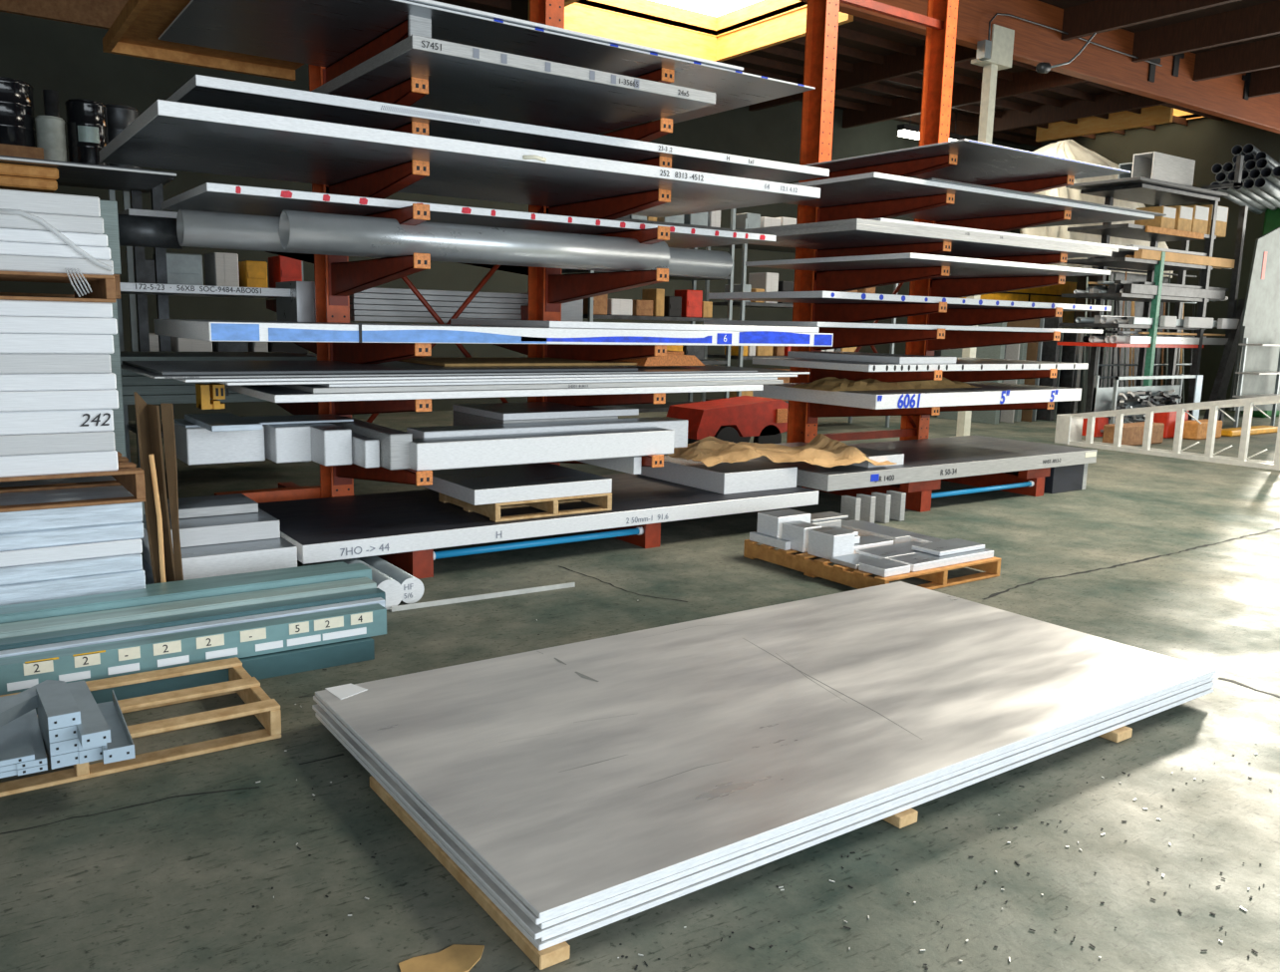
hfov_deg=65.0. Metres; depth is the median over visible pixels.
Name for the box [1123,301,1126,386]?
rod
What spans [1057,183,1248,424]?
storage rack
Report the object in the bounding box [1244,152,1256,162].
pipe
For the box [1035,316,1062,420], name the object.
sheet
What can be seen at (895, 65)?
beam
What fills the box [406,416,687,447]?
bar
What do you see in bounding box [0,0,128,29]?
trim
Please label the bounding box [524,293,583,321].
block
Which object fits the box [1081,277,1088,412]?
rod
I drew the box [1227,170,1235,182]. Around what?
pipe
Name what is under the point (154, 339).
box
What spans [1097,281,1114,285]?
metal bar
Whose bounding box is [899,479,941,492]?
packing timber
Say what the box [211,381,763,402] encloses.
plate
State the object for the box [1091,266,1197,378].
rack
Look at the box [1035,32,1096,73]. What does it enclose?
lamp
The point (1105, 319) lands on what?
metal bar
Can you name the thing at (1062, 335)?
sheet
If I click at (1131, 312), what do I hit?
rod
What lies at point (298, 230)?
pipe
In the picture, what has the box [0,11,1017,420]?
wall
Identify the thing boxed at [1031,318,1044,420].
sheet
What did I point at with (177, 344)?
box
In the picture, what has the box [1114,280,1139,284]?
metal bar
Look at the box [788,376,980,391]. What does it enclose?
crumpled paper
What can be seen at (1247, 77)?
hanger
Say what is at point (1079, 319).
metal bar
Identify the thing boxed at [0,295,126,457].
stack
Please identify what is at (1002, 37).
support post
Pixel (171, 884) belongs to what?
floor
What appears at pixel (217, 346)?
box
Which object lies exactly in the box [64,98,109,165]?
drum
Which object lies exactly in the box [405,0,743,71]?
sheet
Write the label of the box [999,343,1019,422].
sheet
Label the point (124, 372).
pack
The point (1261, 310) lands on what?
sheet
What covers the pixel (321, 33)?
sheet
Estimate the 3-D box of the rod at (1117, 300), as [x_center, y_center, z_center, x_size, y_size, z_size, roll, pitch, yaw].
[9.185,-2.415,19.283,0.040,2.335,0.290,-6,12,-39]
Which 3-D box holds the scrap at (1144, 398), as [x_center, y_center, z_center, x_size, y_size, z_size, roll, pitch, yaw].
[8.641,-1.318,17.050,2.317,0.629,0.519,-5,11,-35]
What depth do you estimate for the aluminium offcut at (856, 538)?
6.91 m
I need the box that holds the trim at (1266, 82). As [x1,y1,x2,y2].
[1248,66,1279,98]
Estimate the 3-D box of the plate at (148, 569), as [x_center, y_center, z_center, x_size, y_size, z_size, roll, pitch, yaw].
[-2.561,0.548,6.040,0.656,0.169,0.880,-5,11,-35]
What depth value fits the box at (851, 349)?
16.34 m
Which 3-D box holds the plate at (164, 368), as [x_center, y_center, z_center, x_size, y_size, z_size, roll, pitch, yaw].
[-1.716,-0.833,6.990,3.195,0.020,1.380,-5,11,-35]
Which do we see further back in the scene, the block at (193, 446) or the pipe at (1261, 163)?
the pipe at (1261, 163)
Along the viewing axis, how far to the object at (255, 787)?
3.40 m
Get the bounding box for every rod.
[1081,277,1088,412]
[1087,299,1091,379]
[1102,275,1110,387]
[1106,273,1115,386]
[1110,300,1116,386]
[1116,300,1119,386]
[1119,271,1127,360]
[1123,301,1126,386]
[1128,301,1133,386]
[1132,301,1134,386]
[1152,278,1163,385]
[1160,302,1165,385]
[1165,271,1170,385]
[1175,284,1185,384]
[1179,303,1184,373]
[1182,347,1184,402]
[1188,304,1195,390]
[1197,270,1201,309]
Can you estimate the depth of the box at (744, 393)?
15.26 m
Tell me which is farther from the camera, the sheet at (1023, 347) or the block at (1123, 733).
the sheet at (1023, 347)
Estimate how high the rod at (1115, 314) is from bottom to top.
2.373 m
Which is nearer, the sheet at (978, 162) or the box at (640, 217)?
the sheet at (978, 162)
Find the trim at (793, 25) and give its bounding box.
[716,6,853,61]
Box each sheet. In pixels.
[0,156,176,189]
[158,0,815,123]
[173,413,353,427]
[312,680,1214,939]
[313,673,1213,925]
[315,581,1216,919]
[315,687,1213,951]
[398,357,637,366]
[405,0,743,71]
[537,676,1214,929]
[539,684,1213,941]
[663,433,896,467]
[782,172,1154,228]
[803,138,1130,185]
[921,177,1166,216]
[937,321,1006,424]
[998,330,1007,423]
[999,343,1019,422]
[1006,319,1040,421]
[1013,342,1027,421]
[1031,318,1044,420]
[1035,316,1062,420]
[1053,332,1063,419]
[1055,332,1077,418]
[1061,325,1092,413]
[1061,327,1084,413]
[1065,176,1227,197]
[1228,226,1279,410]
[1232,325,1279,410]
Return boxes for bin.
[1091,373,1203,432]
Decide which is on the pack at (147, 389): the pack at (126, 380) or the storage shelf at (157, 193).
the pack at (126, 380)
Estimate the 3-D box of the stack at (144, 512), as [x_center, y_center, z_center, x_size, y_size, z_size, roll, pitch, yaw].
[-3.814,0.346,5.967,1.503,0.535,0.700,-5,11,-35]
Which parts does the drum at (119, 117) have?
lid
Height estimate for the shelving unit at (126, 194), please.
2.900 m
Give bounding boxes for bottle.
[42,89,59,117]
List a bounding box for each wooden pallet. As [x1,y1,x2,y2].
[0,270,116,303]
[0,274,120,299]
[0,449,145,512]
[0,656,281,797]
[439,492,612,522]
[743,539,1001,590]
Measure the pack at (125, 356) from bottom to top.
0.067 m
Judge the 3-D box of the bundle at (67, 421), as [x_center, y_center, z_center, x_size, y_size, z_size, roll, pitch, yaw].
[-3.481,-0.338,4.777,1.593,0.104,1.205,-5,11,-35]
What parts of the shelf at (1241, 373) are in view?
shelf, shelf, shelf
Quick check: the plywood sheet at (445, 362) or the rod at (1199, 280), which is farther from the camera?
the rod at (1199, 280)
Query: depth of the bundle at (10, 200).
4.48 m
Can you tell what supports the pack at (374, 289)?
on the pack at (356, 295)
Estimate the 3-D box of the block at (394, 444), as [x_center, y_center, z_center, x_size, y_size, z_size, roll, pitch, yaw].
[-1.888,-0.309,6.926,0.153,0.229,1.276,-5,11,-35]
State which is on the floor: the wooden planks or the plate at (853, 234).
the wooden planks
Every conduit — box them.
[975,12,1162,66]
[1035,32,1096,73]
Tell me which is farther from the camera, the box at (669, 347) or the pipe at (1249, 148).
the pipe at (1249, 148)
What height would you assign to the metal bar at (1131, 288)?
0.159 m
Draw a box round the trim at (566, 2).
[528,0,579,19]
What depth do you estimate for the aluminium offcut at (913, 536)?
7.27 m
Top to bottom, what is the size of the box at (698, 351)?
0.233 m
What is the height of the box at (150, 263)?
0.244 m
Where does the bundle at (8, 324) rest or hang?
on the bundle at (10, 343)
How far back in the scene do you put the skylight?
16.49 m
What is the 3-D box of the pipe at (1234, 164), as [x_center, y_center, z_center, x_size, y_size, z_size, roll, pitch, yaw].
[11.912,-5.858,19.270,0.181,0.180,4.200,9,12,40]
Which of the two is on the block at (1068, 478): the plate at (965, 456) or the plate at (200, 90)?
the plate at (965, 456)
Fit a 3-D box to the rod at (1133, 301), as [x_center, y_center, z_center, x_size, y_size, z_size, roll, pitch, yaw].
[9.569,-2.572,19.483,0.027,2.597,0.277,-5,11,-32]
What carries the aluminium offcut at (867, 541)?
on the wooden pallet at (838, 573)
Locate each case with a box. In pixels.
[1102,421,1164,445]
[1153,410,1188,438]
[1182,419,1222,439]
[1221,425,1278,436]
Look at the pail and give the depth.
7.89 m
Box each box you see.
[133,259,155,283]
[137,332,159,351]
[152,252,203,285]
[170,336,212,351]
[204,252,239,287]
[212,340,248,351]
[238,260,268,288]
[248,341,268,351]
[267,341,308,353]
[268,255,302,288]
[583,294,608,315]
[607,298,633,316]
[629,214,646,220]
[632,300,652,316]
[641,289,664,317]
[646,216,656,221]
[656,214,683,224]
[661,296,681,317]
[666,344,682,351]
[674,290,702,318]
[682,344,704,360]
[683,211,707,226]
[701,301,712,318]
[707,210,720,227]
[724,284,751,302]
[724,345,747,355]
[728,390,752,397]
[735,212,760,230]
[744,324,755,355]
[748,272,778,303]
[750,288,764,303]
[755,345,773,355]
[760,216,780,227]
[765,367,789,401]
[772,345,784,355]
[775,217,796,225]
[777,281,794,304]
[784,345,791,355]
[835,326,856,351]
[857,287,875,293]
[1081,416,1108,436]
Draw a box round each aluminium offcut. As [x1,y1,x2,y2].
[749,531,790,550]
[756,508,810,538]
[781,520,821,552]
[807,526,855,560]
[810,511,848,522]
[810,519,841,527]
[830,526,858,535]
[830,553,878,569]
[841,519,910,544]
[847,519,942,543]
[853,535,893,554]
[854,535,859,543]
[855,541,921,559]
[858,558,910,577]
[859,520,945,540]
[887,548,993,572]
[911,538,984,556]
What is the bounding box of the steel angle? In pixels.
[0,679,64,726]
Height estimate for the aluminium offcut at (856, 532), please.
0.090 m
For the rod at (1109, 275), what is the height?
2.853 m
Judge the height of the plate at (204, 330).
0.114 m
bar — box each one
[314,558,403,609]
[356,555,424,603]
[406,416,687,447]
[409,426,674,471]
[840,495,861,520]
[856,493,876,523]
[871,491,891,523]
[886,490,906,521]
[1073,290,1086,293]
[1075,317,1094,322]
[1082,335,1089,341]
[1085,286,1108,293]
[1088,335,1106,341]
[1089,288,1108,293]
[1090,338,1105,342]
[1093,315,1149,323]
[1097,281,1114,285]
[1098,290,1213,301]
[1099,316,1121,323]
[1103,251,1134,258]
[1103,329,1187,334]
[1104,335,1116,342]
[1106,330,1159,334]
[1107,284,1224,301]
[1109,334,1194,342]
[1113,319,1140,324]
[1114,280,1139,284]
[1117,330,1172,333]
[1118,333,1206,337]
[1122,283,1225,300]
[1124,335,1228,344]
[1126,244,1207,256]
[1128,317,1215,326]
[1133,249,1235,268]
[1138,281,1229,291]
[1138,331,1225,335]
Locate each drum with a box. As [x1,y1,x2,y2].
[0,76,36,147]
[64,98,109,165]
[105,104,141,168]
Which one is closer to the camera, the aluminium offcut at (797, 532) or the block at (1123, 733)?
the block at (1123, 733)
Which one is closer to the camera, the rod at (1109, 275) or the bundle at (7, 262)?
the bundle at (7, 262)
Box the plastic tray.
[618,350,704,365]
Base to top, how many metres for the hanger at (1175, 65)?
0.670 m
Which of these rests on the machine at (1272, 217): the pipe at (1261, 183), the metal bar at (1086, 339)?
the pipe at (1261, 183)
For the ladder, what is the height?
1.380 m
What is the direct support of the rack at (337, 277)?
on the floor
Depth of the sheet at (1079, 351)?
19.58 m
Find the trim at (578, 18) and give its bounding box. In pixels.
[564,3,716,61]
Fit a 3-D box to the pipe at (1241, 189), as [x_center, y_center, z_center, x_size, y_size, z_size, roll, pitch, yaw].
[11.929,-5.548,19.337,0.180,0.180,4.200,9,12,40]
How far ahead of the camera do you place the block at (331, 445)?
6.54 m
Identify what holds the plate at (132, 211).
on the rack at (337, 277)
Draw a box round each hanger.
[1147,57,1160,82]
[1171,52,1184,76]
[1242,71,1251,99]
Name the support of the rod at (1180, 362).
on the floor
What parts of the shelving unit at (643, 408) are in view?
shelf, shelf, shelf, shelf, shelf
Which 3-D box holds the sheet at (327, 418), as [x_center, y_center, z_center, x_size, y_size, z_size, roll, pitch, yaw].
[-2.568,-0.449,6.873,1.090,0.016,0.442,-5,11,-35]
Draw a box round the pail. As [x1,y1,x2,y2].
[34,115,66,161]
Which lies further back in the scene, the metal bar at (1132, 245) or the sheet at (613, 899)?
the metal bar at (1132, 245)
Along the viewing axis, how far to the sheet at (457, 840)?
3.16 m
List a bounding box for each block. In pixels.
[174,422,265,465]
[262,423,312,463]
[275,281,315,321]
[303,422,351,466]
[328,416,412,470]
[351,432,379,468]
[369,775,570,969]
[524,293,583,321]
[576,456,641,474]
[640,455,797,494]
[852,447,904,467]
[882,808,918,828]
[1009,463,1084,493]
[1081,463,1087,489]
[1098,725,1132,742]
[1159,316,1177,326]
[1183,317,1213,328]
[1217,318,1239,328]
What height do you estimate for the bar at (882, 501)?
0.244 m
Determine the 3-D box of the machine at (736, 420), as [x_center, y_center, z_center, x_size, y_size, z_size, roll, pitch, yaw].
[1.123,-0.769,12.985,1.509,0.718,0.730,-5,11,-35]
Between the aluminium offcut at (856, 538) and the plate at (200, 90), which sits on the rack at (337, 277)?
the plate at (200, 90)
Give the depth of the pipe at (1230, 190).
18.91 m
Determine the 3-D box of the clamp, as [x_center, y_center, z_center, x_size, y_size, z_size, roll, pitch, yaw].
[-2.671,-0.561,6.276,0.160,0.150,0.153,-5,11,-35]
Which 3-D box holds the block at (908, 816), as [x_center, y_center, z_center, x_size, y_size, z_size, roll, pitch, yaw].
[0.488,1.020,3.969,0.090,0.040,1.455,-5,11,-35]
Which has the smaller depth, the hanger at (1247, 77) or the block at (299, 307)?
the block at (299, 307)
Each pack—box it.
[120,351,317,363]
[121,368,143,375]
[121,375,211,385]
[122,384,236,395]
[122,392,269,404]
[348,293,528,304]
[349,298,527,309]
[349,304,520,314]
[349,310,521,319]
[349,316,514,322]
[357,287,528,299]
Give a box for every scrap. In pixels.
[398,944,484,971]
[1109,389,1184,422]
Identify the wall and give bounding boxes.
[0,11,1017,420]
[1010,117,1279,411]
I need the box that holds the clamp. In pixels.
[195,382,228,409]
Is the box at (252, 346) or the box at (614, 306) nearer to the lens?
the box at (252, 346)
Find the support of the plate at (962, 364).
on the rack at (940, 22)
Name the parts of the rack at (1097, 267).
rail, rail, rail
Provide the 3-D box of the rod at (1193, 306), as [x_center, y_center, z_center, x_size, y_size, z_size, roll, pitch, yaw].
[11.618,-2.725,21.177,0.043,2.454,0.374,2,9,6]
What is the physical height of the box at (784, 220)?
0.384 m
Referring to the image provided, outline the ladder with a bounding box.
[1054,394,1279,470]
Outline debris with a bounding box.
[252,600,1272,969]
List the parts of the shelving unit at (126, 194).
shelf, shelf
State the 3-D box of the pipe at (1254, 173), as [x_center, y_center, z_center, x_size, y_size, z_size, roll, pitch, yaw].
[12.073,-5.662,19.073,0.180,0.180,4.200,9,12,40]
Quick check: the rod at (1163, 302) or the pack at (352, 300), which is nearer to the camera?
the pack at (352, 300)
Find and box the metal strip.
[389,582,575,612]
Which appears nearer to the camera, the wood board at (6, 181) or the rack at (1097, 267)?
the wood board at (6, 181)
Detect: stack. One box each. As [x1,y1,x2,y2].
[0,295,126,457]
[0,475,142,533]
[99,199,121,274]
[140,501,145,569]
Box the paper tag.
[324,683,367,699]
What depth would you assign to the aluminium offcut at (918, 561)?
6.60 m
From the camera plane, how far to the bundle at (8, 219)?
4.49 m
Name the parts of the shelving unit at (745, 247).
shelf, shelf, shelf, shelf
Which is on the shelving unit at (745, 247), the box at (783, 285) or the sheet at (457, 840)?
the box at (783, 285)
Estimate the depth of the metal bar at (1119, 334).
17.97 m
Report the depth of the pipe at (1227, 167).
18.00 m
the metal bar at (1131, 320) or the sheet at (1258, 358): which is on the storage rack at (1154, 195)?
the metal bar at (1131, 320)
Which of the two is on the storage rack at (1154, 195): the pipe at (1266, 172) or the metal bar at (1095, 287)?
the metal bar at (1095, 287)
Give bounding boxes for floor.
[0,408,1279,971]
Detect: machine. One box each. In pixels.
[666,395,788,443]
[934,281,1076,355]
[1241,207,1279,417]
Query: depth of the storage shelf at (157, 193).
8.69 m
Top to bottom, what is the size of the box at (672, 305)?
0.281 m
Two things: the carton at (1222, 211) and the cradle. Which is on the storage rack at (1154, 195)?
the carton at (1222, 211)
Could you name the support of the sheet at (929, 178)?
on the sheet at (970, 202)
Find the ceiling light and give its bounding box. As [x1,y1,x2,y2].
[897,112,966,141]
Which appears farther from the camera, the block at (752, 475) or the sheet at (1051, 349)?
the sheet at (1051, 349)
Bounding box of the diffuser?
[898,129,958,141]
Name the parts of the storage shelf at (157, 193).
leg, leg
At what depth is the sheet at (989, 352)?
18.24 m
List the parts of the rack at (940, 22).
plate, plate, plate, plate, plate, plate, plate, plate, plate, plate, plate, plate, plate, plate, plate, plate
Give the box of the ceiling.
[436,0,1279,144]
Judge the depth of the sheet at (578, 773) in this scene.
3.87 m
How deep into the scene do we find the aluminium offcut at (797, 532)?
6.93 m
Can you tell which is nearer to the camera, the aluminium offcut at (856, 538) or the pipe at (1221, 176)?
the aluminium offcut at (856, 538)
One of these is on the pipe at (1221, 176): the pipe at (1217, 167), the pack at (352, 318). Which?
the pipe at (1217, 167)
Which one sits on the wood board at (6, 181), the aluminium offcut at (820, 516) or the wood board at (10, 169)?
the wood board at (10, 169)
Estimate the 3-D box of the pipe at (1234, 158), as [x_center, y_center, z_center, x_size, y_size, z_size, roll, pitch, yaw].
[12.037,-6.054,19.508,0.180,0.180,4.200,9,12,40]
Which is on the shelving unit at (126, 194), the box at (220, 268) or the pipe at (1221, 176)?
the box at (220, 268)
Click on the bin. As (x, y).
(1104, 399)
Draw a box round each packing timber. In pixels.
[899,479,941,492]
[1017,467,1050,478]
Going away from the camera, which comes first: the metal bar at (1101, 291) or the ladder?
the ladder
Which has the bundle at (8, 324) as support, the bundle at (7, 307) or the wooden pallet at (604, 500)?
the bundle at (7, 307)
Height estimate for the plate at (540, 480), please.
0.102 m
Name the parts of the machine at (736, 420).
lamp panel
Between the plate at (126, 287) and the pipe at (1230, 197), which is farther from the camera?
the pipe at (1230, 197)
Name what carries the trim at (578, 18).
attached to the ceiling
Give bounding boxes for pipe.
[117,214,182,249]
[176,209,732,278]
[279,209,669,270]
[1210,181,1263,214]
[1211,163,1228,174]
[1215,171,1231,183]
[1220,180,1267,212]
[1222,162,1234,173]
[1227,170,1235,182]
[1231,144,1245,155]
[1232,153,1244,163]
[1232,180,1278,210]
[1233,162,1249,171]
[1241,169,1250,181]
[1242,143,1261,158]
[1243,178,1279,208]
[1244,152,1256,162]
[1245,159,1259,171]
[1249,168,1262,180]
[1254,177,1279,201]
[1255,151,1279,166]
[1256,158,1276,170]
[1260,167,1279,188]
[1272,165,1279,179]
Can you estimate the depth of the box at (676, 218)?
13.64 m
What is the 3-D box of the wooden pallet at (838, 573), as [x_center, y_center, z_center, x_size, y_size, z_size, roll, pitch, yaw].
[1.609,0.502,7.065,1.170,0.125,1.320,-5,11,-35]
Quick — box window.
[1173,108,1205,119]
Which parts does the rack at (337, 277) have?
arm, dented plate, plate, plate, plate, plate, plate, plate, plate, plate, plate, plate, plate, plate, plate, plate, plate, plate, plate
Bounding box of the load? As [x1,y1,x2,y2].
[1019,139,1173,387]
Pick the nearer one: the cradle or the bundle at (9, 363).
the bundle at (9, 363)
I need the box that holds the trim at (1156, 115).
[1035,104,1173,142]
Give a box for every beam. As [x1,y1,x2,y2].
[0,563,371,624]
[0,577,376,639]
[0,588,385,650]
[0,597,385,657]
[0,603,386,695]
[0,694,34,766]
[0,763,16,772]
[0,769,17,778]
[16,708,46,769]
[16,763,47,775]
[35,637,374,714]
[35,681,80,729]
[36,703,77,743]
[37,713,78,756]
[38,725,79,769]
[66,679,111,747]
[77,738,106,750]
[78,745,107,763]
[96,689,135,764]
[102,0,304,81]
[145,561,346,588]
[214,485,320,503]
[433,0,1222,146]
[748,43,976,111]
[798,0,1279,133]
[842,69,1089,128]
[949,91,1168,136]
[1061,0,1240,40]
[1131,0,1279,62]
[1193,36,1279,81]
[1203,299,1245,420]
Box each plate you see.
[99,99,820,217]
[117,208,177,218]
[119,282,290,298]
[120,363,757,378]
[122,360,638,375]
[140,508,280,550]
[142,536,297,580]
[143,558,154,584]
[153,319,833,346]
[161,182,776,248]
[165,74,829,183]
[167,493,258,518]
[174,364,809,382]
[184,412,262,431]
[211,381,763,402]
[215,374,797,385]
[258,473,818,564]
[276,379,783,393]
[311,34,715,134]
[314,376,777,386]
[421,462,612,505]
[450,319,819,332]
[452,401,639,420]
[453,410,618,425]
[703,320,1103,333]
[707,291,1111,311]
[726,218,1118,252]
[745,253,1110,279]
[749,223,1112,258]
[752,357,1088,371]
[752,381,1081,409]
[752,435,1097,491]
[774,441,808,446]
[787,350,957,363]
[869,217,1138,251]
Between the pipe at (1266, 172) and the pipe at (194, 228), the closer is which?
the pipe at (194, 228)
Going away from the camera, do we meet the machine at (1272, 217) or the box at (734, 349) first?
the box at (734, 349)
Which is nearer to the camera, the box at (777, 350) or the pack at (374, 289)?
the pack at (374, 289)
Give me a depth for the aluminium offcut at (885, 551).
6.79 m
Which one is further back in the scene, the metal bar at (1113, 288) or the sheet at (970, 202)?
the metal bar at (1113, 288)
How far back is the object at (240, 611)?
4.61 m
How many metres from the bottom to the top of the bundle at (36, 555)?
0.071 m
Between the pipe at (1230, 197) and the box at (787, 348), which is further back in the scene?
the pipe at (1230, 197)
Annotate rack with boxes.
[265,0,674,578]
[786,0,1074,512]
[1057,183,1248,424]
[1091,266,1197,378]
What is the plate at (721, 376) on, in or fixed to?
on the plate at (764, 378)
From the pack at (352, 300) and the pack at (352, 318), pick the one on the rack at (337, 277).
the pack at (352, 318)
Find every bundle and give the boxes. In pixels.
[0,189,100,217]
[0,210,104,234]
[0,228,108,247]
[0,241,111,260]
[0,254,113,275]
[0,300,112,318]
[0,316,117,333]
[0,332,114,353]
[0,353,111,373]
[0,371,116,390]
[0,389,118,411]
[0,408,113,435]
[0,430,115,455]
[0,450,118,477]
[0,521,143,551]
[0,538,142,567]
[0,553,142,585]
[0,569,145,606]
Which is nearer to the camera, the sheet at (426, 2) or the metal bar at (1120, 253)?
the sheet at (426, 2)
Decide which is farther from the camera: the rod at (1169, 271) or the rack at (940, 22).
the rod at (1169, 271)
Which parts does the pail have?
lid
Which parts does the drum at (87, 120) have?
lid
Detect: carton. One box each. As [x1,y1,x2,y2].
[1134,205,1176,229]
[1169,205,1193,231]
[1183,204,1209,234]
[1201,204,1228,237]
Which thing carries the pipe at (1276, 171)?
on the pipe at (1261, 183)
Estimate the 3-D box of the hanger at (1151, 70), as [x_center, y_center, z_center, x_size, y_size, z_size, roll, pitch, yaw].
[8.633,-7.154,16.904,0.400,0.670,0.035,-5,11,-35]
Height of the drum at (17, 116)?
0.513 m
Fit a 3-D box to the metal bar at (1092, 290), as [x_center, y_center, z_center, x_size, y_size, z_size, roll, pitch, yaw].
[9.207,-3.462,18.204,3.668,0.086,0.067,-5,11,-35]
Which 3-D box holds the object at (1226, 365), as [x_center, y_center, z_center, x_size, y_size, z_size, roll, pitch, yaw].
[10.947,-2.300,18.744,1.157,2.356,0.120,-5,11,-35]
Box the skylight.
[572,0,807,36]
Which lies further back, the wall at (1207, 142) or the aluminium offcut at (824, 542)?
the wall at (1207, 142)
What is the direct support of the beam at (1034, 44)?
attached to the ceiling
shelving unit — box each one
[108,189,317,467]
[561,208,735,412]
[700,218,898,427]
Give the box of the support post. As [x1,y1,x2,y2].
[956,23,1014,436]
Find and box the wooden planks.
[133,391,183,583]
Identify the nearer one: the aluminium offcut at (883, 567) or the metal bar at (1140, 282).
the aluminium offcut at (883, 567)
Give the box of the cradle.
[1201,155,1244,189]
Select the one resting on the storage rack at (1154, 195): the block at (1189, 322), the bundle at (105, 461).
the block at (1189, 322)
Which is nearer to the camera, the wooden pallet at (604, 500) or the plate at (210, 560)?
the plate at (210, 560)
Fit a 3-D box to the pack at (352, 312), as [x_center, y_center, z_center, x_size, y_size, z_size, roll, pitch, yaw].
[-1.953,-1.517,8.886,1.592,0.041,1.195,-5,11,-35]
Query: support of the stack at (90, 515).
on the bundle at (119, 531)
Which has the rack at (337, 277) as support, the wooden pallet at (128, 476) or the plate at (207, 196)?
the plate at (207, 196)
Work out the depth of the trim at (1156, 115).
22.53 m
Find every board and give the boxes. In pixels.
[0,143,43,159]
[0,162,58,180]
[0,175,57,193]
[1145,225,1204,239]
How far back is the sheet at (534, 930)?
3.14 m
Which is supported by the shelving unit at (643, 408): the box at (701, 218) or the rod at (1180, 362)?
the box at (701, 218)
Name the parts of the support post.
cap plate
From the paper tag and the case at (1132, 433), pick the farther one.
the case at (1132, 433)
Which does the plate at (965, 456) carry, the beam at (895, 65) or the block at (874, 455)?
the block at (874, 455)
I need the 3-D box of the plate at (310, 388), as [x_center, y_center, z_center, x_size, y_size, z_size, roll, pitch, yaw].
[-0.825,-0.799,7.523,3.710,0.032,1.554,-5,11,-35]
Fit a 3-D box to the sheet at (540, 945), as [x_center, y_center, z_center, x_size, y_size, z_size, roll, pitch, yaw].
[0.656,0.933,4.345,3.532,0.016,1.845,-5,11,-35]
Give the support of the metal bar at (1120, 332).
on the storage rack at (1154, 195)
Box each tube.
[1117,162,1132,178]
[1131,151,1195,186]
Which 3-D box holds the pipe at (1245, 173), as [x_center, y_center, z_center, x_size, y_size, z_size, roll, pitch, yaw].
[11.963,-5.689,19.225,0.180,0.180,4.200,9,12,40]
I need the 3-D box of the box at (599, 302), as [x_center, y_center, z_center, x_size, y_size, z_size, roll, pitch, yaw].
[-0.622,-2.424,13.299,0.238,0.308,0.375,-5,11,-35]
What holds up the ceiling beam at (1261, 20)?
attached to the ceiling
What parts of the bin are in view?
corner plate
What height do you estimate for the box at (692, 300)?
0.377 m
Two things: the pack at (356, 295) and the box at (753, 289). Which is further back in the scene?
the box at (753, 289)
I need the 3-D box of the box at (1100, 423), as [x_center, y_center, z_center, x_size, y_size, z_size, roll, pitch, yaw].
[7.445,-0.997,16.502,0.350,0.339,0.350,-5,11,-35]
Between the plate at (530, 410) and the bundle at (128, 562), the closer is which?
the bundle at (128, 562)
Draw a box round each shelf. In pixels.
[0,155,178,498]
[1232,337,1279,427]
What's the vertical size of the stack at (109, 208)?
0.411 m
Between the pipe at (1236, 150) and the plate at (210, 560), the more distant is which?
the pipe at (1236, 150)

